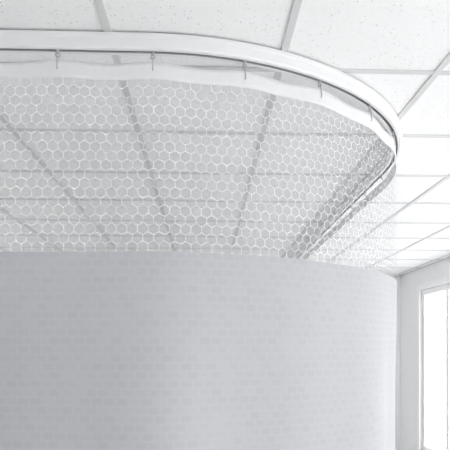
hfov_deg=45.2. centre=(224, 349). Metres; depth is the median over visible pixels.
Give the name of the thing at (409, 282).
wall
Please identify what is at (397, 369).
wall
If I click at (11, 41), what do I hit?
track
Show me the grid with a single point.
(296, 5)
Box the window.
[417,276,449,449]
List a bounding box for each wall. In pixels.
[392,276,399,449]
[400,258,449,449]
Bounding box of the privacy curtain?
[0,49,397,449]
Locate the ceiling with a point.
(345, 34)
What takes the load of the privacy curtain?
hanging from the track
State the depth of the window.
6.90 m
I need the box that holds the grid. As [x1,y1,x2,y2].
[0,0,449,275]
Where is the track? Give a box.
[0,30,402,258]
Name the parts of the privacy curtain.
net panel, fabric panel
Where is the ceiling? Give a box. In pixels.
[0,0,449,275]

